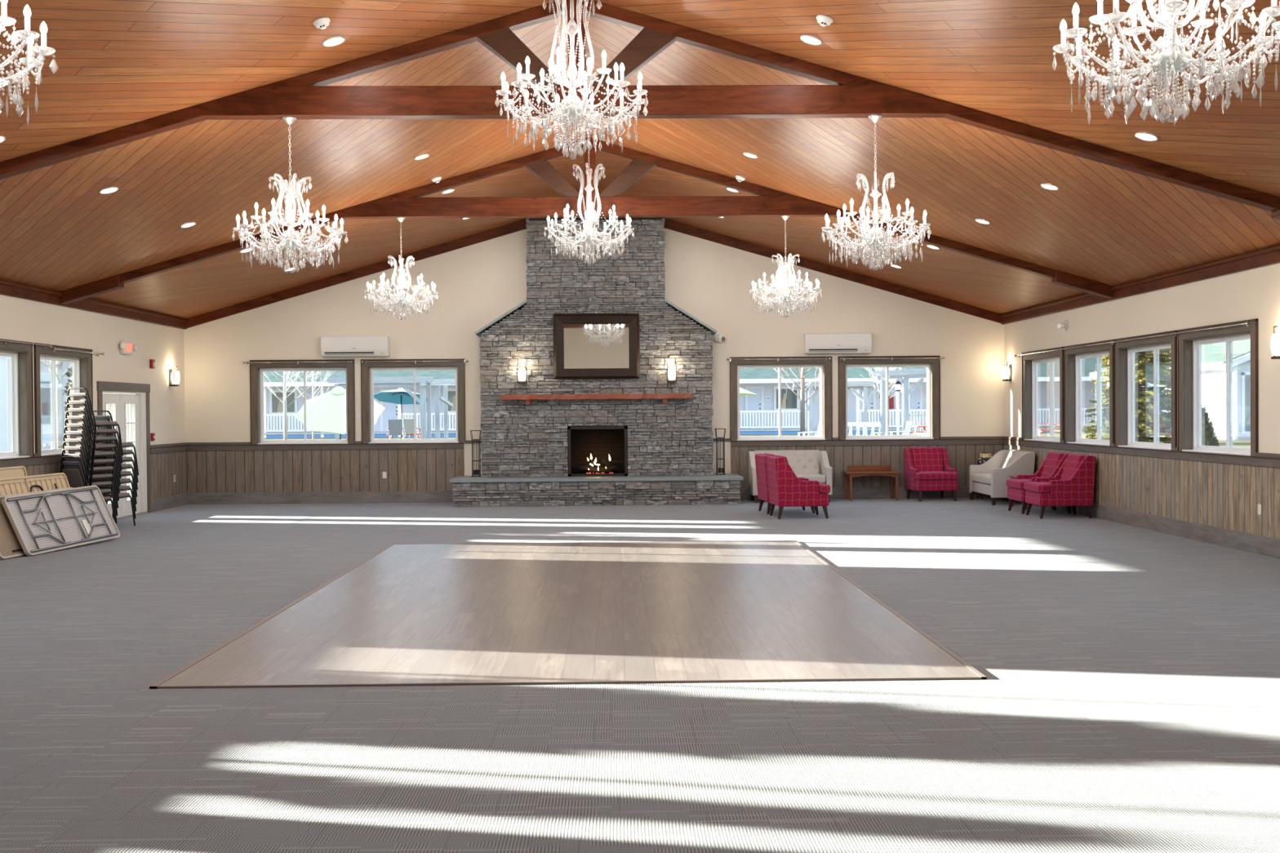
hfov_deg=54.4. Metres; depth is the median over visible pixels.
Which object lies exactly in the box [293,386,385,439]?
parasol
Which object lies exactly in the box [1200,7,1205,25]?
candle
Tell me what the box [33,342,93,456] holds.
window
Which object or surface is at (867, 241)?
crystal chandelier
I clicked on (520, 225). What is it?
trim
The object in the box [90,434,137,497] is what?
chair
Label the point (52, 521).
folding table
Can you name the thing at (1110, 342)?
curtain rod
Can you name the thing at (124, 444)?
chair
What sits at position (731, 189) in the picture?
recessed light
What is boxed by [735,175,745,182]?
smoke detector
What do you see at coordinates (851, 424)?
bench
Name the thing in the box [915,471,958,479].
seat cushion
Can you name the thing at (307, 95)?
roof truss
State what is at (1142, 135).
recessed light
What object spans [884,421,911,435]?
chair
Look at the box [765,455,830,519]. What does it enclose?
plaid armchair
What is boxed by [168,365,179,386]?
wall sconce
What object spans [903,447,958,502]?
plaid armchair
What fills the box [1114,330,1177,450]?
window
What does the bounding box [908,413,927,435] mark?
wooden fence
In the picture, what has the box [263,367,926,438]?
building
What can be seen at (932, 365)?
window
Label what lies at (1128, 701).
floor
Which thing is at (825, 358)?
curtain rod
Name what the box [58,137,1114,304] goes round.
roof truss
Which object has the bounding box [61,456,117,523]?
chair
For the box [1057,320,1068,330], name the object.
emergency light
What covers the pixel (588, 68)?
candle
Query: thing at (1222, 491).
wall
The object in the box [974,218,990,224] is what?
recessed light
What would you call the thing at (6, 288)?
trim
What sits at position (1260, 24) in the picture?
candle
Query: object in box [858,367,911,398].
bare tree
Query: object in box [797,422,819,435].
chair
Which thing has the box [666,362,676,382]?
wall sconce
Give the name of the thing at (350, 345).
air conditioner
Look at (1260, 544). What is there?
baseboard
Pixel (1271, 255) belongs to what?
trim
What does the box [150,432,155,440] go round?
station
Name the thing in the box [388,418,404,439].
sling chair
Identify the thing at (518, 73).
candle
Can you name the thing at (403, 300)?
crystal chandelier
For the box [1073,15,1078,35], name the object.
candle
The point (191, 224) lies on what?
recessed light
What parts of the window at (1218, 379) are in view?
sash, pane, sill, head casing, frame, sash, pane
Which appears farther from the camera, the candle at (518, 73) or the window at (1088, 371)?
the window at (1088, 371)
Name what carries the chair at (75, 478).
on the floor
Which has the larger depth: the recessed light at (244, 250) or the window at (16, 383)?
the recessed light at (244, 250)
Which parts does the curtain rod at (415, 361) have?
rod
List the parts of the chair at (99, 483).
backrest, frame, seat, rail, leg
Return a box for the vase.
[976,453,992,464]
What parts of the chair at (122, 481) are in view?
frame, seat, leg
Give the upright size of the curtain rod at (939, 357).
0.055 m
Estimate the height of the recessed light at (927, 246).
0.064 m
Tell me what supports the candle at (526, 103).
on the crystal chandelier at (581, 106)
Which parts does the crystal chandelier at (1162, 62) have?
bulb, bulb, arm, bulb, arm, arm, arm, bulb, arm, arm, crown arm, arm, arm, crown arm, crown arm, bulb, arm, stem, lamp shade, arm, crown arm, crown arm, arm, crown arm, arm, arm, bulb, arm, arm, bulb, arm, arm, arm, bulb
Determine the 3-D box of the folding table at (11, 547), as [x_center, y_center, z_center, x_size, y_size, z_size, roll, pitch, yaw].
[-7.192,1.137,14.881,0.351,0.718,1.868,0,1,8]
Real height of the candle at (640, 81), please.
0.091 m
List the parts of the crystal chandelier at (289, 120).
arm, arm, arm, arm, arm, arm, crown arm, arm, crown arm, crown arm, chain, stem, lamp shade, arm, crown arm, arm, arm, crown arm, crown arm, arm, arm, arm, arm, arm, arm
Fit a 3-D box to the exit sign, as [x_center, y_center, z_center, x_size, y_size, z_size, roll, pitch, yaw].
[-8.099,-1.242,19.684,0.114,0.200,0.611,0,1,-1]
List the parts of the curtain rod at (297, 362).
rod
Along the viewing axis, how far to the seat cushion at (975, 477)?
21.81 m
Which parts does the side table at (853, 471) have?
leg, leg, rail, leg, leg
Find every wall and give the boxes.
[0,294,186,499]
[183,227,1004,493]
[1003,262,1279,539]
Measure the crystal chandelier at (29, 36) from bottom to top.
1.435 m
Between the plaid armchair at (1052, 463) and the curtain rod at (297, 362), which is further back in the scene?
the curtain rod at (297, 362)
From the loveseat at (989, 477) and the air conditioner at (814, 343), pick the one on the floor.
the loveseat at (989, 477)
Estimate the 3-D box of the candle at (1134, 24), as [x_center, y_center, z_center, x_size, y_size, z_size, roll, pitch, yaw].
[2.371,-1.932,5.971,0.022,0.081,0.023,-1,1,-9]
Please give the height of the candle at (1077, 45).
0.081 m
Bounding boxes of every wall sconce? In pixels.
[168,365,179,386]
[517,363,527,383]
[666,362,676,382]
[1001,361,1011,381]
[1270,325,1279,359]
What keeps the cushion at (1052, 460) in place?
on the plaid armchair at (1052, 463)
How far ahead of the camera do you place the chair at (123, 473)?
18.08 m
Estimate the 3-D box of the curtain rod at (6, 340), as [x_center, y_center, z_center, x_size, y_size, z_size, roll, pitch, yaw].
[-8.023,-1.078,15.797,0.072,0.055,2.358,0,1,-1]
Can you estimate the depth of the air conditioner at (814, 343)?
22.43 m
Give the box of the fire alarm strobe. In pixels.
[149,359,155,368]
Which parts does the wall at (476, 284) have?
chair rail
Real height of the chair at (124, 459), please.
0.960 m
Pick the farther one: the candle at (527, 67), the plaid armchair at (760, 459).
the plaid armchair at (760, 459)
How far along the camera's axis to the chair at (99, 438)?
17.15 m
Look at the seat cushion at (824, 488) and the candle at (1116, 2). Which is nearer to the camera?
the candle at (1116, 2)
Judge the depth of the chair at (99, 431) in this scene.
17.16 m
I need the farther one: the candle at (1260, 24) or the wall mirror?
the wall mirror
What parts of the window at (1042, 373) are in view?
head casing, sill, sash, pane, frame, sash, pane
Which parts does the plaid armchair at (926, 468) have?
leg, panel, leg, seat, leg, panel, leg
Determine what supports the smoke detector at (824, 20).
attached to the ceiling
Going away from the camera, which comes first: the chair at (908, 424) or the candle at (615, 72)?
the candle at (615, 72)
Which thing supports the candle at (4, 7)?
on the crystal chandelier at (29, 36)
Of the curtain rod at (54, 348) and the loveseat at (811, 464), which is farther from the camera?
the loveseat at (811, 464)
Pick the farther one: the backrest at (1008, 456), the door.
the backrest at (1008, 456)
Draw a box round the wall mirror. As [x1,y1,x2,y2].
[553,311,639,379]
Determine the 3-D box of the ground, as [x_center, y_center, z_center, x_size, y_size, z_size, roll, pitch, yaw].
[3.825,1.008,44.097,150.000,0.610,112.000,0,1,-1]
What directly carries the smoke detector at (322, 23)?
attached to the ceiling
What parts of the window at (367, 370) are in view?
sash, head casing, sill, sash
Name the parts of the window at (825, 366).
sash, head casing, sill, sash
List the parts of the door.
glass, moulding, head casing, glass, moulding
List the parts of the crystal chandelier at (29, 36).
bulb, arm, arm, arm, bulb, bulb, bulb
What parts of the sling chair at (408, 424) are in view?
backrest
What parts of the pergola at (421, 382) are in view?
post, post, post, post, post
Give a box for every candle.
[1,3,7,22]
[24,17,30,37]
[27,45,32,63]
[40,33,46,52]
[501,80,505,93]
[517,71,520,80]
[524,97,528,106]
[525,64,529,77]
[540,76,543,88]
[549,66,552,79]
[556,55,560,68]
[586,66,591,79]
[602,58,605,71]
[614,71,617,79]
[620,71,623,84]
[638,80,641,93]
[1060,31,1066,44]
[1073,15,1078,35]
[1075,43,1081,61]
[1097,2,1102,14]
[1113,0,1119,19]
[1113,48,1118,66]
[1131,14,1136,32]
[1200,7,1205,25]
[1216,39,1222,50]
[1259,23,1265,42]
[1271,0,1277,13]
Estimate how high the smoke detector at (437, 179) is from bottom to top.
0.088 m
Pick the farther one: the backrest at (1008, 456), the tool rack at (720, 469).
the tool rack at (720, 469)
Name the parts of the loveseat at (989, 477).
leg, seat, panel, leg, panel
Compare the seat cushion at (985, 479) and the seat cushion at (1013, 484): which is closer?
the seat cushion at (1013, 484)
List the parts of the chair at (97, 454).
backrest, frame, seat, rail, leg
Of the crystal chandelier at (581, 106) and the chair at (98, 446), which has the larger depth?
the chair at (98, 446)
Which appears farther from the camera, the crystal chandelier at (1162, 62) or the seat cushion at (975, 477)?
the seat cushion at (975, 477)
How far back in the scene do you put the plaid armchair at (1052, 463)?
19.37 m
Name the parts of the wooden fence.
rail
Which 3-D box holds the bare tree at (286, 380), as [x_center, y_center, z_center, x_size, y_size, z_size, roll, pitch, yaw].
[-14.688,-2.106,51.551,3.510,5.803,3.466,-1,1,-26]
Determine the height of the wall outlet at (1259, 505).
0.116 m
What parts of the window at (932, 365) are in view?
sash, head casing, sill, sash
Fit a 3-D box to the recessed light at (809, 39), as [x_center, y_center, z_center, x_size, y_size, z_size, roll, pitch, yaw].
[1.496,-3.382,10.891,0.190,0.064,0.195,0,1,5]
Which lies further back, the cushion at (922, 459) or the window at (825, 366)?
the window at (825, 366)
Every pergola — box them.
[327,376,455,439]
[792,368,926,435]
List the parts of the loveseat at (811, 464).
panel, leg, panel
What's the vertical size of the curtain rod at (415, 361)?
0.055 m
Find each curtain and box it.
[276,396,283,412]
[450,395,455,410]
[781,393,787,408]
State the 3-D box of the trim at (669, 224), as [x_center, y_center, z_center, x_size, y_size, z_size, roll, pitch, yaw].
[2.922,-2.985,22.581,7.430,2.302,0.060,0,1,-1]
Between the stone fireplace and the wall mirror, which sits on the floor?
the stone fireplace
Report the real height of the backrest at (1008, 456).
0.476 m
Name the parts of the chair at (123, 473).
backrest, frame, seat, leg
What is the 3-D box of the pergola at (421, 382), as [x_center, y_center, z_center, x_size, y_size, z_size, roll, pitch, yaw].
[-9.385,-0.537,47.775,4.250,2.680,5.119,0,1,-1]
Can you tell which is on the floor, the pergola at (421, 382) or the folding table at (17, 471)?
the folding table at (17, 471)
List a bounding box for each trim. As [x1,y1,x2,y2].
[0,280,188,328]
[186,219,526,328]
[661,217,1002,323]
[1000,244,1279,324]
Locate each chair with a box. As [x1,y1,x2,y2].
[60,463,115,524]
[61,448,118,515]
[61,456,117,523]
[62,433,119,501]
[62,440,118,508]
[63,425,119,493]
[64,417,120,485]
[65,410,121,479]
[66,395,122,464]
[66,402,122,472]
[67,387,123,457]
[86,463,135,525]
[88,426,137,489]
[88,448,136,511]
[88,456,136,518]
[89,441,137,504]
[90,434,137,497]
[92,410,138,475]
[92,417,138,482]
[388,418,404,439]
[403,418,420,439]
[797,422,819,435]
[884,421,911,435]
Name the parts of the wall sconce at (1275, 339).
lamp shade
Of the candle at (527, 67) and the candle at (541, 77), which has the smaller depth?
the candle at (527, 67)
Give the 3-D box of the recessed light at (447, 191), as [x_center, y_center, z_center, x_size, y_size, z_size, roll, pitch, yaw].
[-2.802,-3.434,18.179,0.190,0.064,0.195,0,1,5]
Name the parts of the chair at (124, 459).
frame, seat, leg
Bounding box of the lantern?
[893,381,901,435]
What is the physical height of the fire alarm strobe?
0.150 m
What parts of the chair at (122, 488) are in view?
frame, seat, leg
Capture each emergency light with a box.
[714,333,726,342]
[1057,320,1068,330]
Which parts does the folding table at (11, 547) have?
leg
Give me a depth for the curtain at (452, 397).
67.76 m
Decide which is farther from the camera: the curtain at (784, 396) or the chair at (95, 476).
the curtain at (784, 396)
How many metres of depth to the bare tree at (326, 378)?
59.67 m
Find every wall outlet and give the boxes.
[382,471,386,478]
[1257,504,1261,515]
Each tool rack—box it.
[470,430,481,476]
[715,428,725,475]
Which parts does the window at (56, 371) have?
pane, sash, sill, frame, head casing, pane, sash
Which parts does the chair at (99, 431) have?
backrest, frame, seat, rail, leg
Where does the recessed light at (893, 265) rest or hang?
in the ceiling
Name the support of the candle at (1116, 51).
on the crystal chandelier at (1162, 62)
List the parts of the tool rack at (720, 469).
post, post, post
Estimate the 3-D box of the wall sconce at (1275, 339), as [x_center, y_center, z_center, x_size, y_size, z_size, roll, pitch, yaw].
[6.751,-0.890,13.143,0.164,0.350,0.166,0,1,-1]
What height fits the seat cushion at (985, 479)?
0.145 m
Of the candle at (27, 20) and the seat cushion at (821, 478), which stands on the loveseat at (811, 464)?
the seat cushion at (821, 478)
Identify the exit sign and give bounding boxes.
[119,341,136,355]
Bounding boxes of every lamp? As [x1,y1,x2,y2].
[119,342,126,349]
[132,343,136,351]
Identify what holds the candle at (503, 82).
on the crystal chandelier at (581, 106)
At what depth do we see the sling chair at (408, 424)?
52.89 m
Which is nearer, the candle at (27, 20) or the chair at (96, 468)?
the candle at (27, 20)
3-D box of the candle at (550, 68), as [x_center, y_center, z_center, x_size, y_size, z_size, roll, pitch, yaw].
[-0.634,-2.512,8.853,0.024,0.091,0.026,0,1,14]
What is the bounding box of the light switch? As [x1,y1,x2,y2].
[355,413,360,418]
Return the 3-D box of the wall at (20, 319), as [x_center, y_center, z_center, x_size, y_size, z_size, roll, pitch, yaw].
[-8.056,-0.124,10.789,0.245,3.340,23.285,0,1,-1]
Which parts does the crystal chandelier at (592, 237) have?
arm, arm, crown arm, arm, crown arm, crown arm, chain, stem, lamp shade, crown arm, arm, crown arm, crown arm, arm, arm, arm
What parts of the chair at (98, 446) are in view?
backrest, frame, seat, rail, leg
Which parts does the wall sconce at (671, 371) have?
lamp shade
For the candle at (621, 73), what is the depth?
8.99 m
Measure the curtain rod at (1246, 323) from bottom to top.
0.055 m
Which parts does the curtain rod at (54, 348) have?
rod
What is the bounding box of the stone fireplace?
[449,217,743,506]
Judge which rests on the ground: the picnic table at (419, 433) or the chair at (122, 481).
the picnic table at (419, 433)
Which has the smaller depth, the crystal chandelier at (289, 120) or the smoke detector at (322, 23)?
the smoke detector at (322, 23)
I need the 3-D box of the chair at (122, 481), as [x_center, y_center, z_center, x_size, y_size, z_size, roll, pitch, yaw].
[-7.679,0.768,17.987,0.513,0.960,0.565,0,1,13]
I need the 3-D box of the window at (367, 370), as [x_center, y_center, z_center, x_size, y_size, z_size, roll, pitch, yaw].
[-4.098,-0.458,22.584,1.871,1.522,0.224,0,1,-1]
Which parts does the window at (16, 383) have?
pane, sash, frame, sill, head casing, casing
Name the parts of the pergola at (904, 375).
post, post, post, post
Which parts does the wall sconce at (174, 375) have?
plate, lamp shade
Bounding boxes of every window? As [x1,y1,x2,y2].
[0,338,34,459]
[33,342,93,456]
[249,359,355,444]
[360,358,465,444]
[729,356,832,440]
[838,355,940,439]
[1021,346,1064,443]
[1063,339,1114,446]
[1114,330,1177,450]
[1177,318,1258,456]
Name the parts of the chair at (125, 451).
backrest, frame, seat, leg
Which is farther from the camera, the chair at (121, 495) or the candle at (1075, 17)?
the chair at (121, 495)
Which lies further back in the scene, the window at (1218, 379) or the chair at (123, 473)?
the chair at (123, 473)
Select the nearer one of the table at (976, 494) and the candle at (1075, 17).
the candle at (1075, 17)
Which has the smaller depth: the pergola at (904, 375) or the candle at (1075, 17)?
the candle at (1075, 17)
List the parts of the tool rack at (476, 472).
post, post, post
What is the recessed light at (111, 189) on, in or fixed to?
in the ceiling
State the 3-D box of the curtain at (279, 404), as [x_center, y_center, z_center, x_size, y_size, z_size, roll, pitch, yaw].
[-19.541,-1.191,67.591,0.370,0.830,0.017,0,1,-1]
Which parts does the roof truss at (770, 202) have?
king post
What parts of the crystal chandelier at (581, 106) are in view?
bulb, bulb, bulb, bulb, arm, arm, bulb, arm, arm, arm, arm, bulb, bulb, crown arm, arm, arm, crown arm, arm, crown arm, stem, lamp shade, crown arm, arm, arm, crown arm, arm, crown arm, bulb, arm, arm, arm, arm, bulb, arm, arm, bulb, bulb, bulb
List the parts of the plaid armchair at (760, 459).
panel, leg, seat, leg, panel, leg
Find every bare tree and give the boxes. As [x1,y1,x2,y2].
[263,371,320,439]
[278,370,336,439]
[773,367,819,435]
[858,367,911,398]
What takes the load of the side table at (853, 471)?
on the floor
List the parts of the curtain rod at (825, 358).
rod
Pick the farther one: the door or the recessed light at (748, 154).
the door
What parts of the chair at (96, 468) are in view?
backrest, frame, seat, rail, leg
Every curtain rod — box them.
[0,339,52,348]
[53,346,104,355]
[242,360,352,364]
[361,360,468,364]
[726,357,831,361]
[840,356,944,360]
[1014,341,1113,357]
[1111,321,1248,344]
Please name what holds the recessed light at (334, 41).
in the ceiling
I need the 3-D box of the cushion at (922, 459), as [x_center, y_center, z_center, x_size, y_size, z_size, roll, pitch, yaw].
[5.177,0.619,22.406,0.560,0.484,0.208,0,1,-5]
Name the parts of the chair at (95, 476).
backrest, frame, seat, rail, leg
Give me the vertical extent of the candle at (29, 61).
0.081 m
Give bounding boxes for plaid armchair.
[755,453,814,514]
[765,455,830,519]
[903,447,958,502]
[1005,451,1071,514]
[1023,453,1096,519]
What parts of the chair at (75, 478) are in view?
backrest, frame, seat, leg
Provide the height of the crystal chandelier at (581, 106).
1.900 m
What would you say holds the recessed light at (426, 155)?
in the ceiling
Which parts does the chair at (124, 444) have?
backrest, frame, seat, leg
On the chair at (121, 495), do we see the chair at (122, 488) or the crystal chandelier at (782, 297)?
the chair at (122, 488)
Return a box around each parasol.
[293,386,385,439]
[373,387,426,439]
[739,387,757,395]
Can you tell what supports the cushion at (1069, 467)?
on the plaid armchair at (1073, 485)
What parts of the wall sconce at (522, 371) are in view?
lamp shade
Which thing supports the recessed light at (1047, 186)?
in the ceiling
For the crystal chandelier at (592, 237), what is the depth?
15.91 m
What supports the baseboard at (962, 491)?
attached to the wall at (476, 284)
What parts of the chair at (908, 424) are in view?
backrest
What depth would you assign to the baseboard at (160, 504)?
21.49 m
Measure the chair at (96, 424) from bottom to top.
0.960 m
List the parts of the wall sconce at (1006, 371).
lamp shade, plate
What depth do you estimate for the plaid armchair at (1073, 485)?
18.22 m
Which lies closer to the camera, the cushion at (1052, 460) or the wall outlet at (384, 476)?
the cushion at (1052, 460)
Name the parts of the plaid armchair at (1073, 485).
leg, seat, leg, panel, panel, leg, leg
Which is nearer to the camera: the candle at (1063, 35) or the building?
the candle at (1063, 35)
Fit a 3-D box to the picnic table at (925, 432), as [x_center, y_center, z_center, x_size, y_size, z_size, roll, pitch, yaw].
[11.854,0.283,50.244,1.600,0.628,1.720,-1,1,-18]
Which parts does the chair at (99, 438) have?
backrest, frame, seat, rail, leg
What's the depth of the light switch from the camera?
22.48 m
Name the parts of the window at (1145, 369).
sash, pane, sill, head casing, frame, sash, pane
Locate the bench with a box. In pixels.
[847,422,881,435]
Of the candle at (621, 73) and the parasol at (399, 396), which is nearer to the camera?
the candle at (621, 73)
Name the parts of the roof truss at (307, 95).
king post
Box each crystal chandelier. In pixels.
[0,0,57,122]
[232,115,348,273]
[364,217,438,319]
[494,0,648,159]
[543,120,634,265]
[749,215,822,317]
[821,114,931,270]
[1052,0,1279,125]
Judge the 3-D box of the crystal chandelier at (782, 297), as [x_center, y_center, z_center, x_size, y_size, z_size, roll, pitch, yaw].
[2.056,-2.249,17.549,1.002,1.435,1.009,-1,1,-16]
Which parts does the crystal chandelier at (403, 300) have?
crown arm, arm, crown arm, crown arm, chain, stem, lamp shade, crown arm, crown arm, arm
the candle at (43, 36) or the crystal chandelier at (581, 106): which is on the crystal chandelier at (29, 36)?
the candle at (43, 36)
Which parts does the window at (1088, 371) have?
sash, head casing, sill, pane, frame, sash, pane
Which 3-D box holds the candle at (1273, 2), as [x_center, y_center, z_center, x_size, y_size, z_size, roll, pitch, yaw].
[2.710,-1.809,5.317,0.022,0.081,0.023,-1,1,-39]
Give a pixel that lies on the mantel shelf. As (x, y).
(504, 396)
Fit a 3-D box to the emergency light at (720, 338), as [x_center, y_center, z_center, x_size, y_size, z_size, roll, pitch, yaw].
[1.453,-1.596,22.537,0.219,0.168,0.124,0,1,-1]
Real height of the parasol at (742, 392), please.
2.569 m
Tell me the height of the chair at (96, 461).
0.960 m
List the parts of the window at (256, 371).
sash, head casing, sill, sash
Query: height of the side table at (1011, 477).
0.610 m
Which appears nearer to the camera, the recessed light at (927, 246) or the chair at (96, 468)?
the chair at (96, 468)
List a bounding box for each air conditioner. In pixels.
[320,335,390,356]
[803,333,871,353]
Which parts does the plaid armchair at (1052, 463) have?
leg, seat, leg, panel, panel, leg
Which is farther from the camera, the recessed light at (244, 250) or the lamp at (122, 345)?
the lamp at (122, 345)
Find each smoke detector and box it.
[312,17,330,29]
[431,176,441,182]
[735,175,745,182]
[816,14,833,26]
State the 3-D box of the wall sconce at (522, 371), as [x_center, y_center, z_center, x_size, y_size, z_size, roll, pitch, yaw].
[-2.070,-0.932,21.841,0.166,0.350,0.164,0,1,-1]
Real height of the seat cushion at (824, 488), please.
0.127 m
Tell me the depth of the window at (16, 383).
16.36 m
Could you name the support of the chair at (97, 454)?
on the chair at (96, 461)
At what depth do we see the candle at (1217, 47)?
5.96 m
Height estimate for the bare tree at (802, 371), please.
5.435 m
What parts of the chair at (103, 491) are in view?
backrest, frame, seat, leg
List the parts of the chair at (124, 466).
frame, seat, leg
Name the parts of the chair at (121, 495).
backrest, frame, seat, leg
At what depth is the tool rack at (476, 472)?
22.19 m
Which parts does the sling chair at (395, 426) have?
backrest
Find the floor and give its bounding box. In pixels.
[0,497,1279,852]
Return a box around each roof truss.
[0,0,1279,220]
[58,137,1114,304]
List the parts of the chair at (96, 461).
backrest, frame, seat, rail, leg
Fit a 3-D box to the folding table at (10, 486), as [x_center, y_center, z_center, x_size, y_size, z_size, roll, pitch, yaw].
[-7.384,1.048,15.192,0.317,0.884,1.920,0,1,2]
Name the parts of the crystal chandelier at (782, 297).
crown arm, arm, crown arm, stem, chain, lamp shade, crown arm, crown arm, crown arm, arm, arm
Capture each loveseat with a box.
[747,449,832,502]
[968,448,1035,505]
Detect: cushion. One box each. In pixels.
[795,474,826,483]
[819,482,830,493]
[911,447,943,471]
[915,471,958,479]
[971,473,991,483]
[981,475,991,484]
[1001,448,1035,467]
[1005,479,1031,489]
[1023,481,1049,493]
[1040,451,1064,476]
[1060,453,1084,479]
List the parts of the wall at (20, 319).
chair rail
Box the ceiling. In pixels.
[0,0,1279,319]
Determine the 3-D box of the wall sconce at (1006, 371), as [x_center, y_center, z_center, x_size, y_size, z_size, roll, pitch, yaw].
[6.574,-0.991,22.340,0.164,0.350,0.166,0,1,-1]
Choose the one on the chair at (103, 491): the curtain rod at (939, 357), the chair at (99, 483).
the chair at (99, 483)
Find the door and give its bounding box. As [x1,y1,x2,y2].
[96,381,151,519]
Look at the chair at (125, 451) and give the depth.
18.04 m
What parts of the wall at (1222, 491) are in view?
chair rail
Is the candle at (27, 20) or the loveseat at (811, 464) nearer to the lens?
the candle at (27, 20)
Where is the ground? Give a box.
[264,433,924,439]
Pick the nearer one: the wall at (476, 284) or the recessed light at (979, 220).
the recessed light at (979, 220)
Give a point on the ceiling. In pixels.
(120, 63)
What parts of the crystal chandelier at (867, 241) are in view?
arm, arm, arm, arm, arm, arm, crown arm, crown arm, arm, crown arm, chain, lamp shade, stem, arm, arm, crown arm, crown arm, arm, arm, arm, arm, arm, arm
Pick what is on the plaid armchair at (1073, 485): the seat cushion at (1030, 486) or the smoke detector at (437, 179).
the seat cushion at (1030, 486)
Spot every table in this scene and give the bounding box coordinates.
[0,466,26,478]
[0,472,70,496]
[0,487,72,559]
[1,484,119,556]
[386,428,420,439]
[841,465,902,501]
[909,426,927,435]
[975,493,1002,499]
[1008,475,1053,509]
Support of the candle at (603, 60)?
on the crystal chandelier at (581, 106)
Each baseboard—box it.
[151,493,186,511]
[186,486,991,504]
[1045,503,1279,558]
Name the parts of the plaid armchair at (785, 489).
leg, leg, panel, panel, seat, leg, leg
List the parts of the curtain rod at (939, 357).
rod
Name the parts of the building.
porch post, porch railing, porch post, door frame, door, porch post, porch railing, skirting, door frame, door, porch railing, porch post, porch post, door, door frame, porch railing, porch post, door, door frame, porch railing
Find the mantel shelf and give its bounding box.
[501,393,692,399]
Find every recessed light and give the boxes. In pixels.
[0,135,5,142]
[98,186,118,194]
[180,222,195,227]
[239,248,253,253]
[322,35,345,46]
[413,153,429,159]
[441,188,454,194]
[725,187,738,192]
[742,152,757,158]
[800,35,822,44]
[890,264,902,268]
[926,244,939,249]
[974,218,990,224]
[1040,183,1058,190]
[1134,132,1158,141]
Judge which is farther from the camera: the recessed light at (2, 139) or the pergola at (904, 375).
the pergola at (904, 375)
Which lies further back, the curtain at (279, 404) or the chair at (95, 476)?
the curtain at (279, 404)
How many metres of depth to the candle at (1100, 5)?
5.77 m
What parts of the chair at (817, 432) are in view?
armrest, backrest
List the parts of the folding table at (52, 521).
leg, rod, rail, leg, rail, leg, rod, leg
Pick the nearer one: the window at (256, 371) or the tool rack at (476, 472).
the tool rack at (476, 472)
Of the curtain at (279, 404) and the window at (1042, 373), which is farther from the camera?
the curtain at (279, 404)
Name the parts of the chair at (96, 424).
backrest, frame, leg, seat, rail, leg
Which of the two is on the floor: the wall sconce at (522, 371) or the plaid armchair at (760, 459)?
the plaid armchair at (760, 459)
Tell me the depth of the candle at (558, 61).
9.02 m

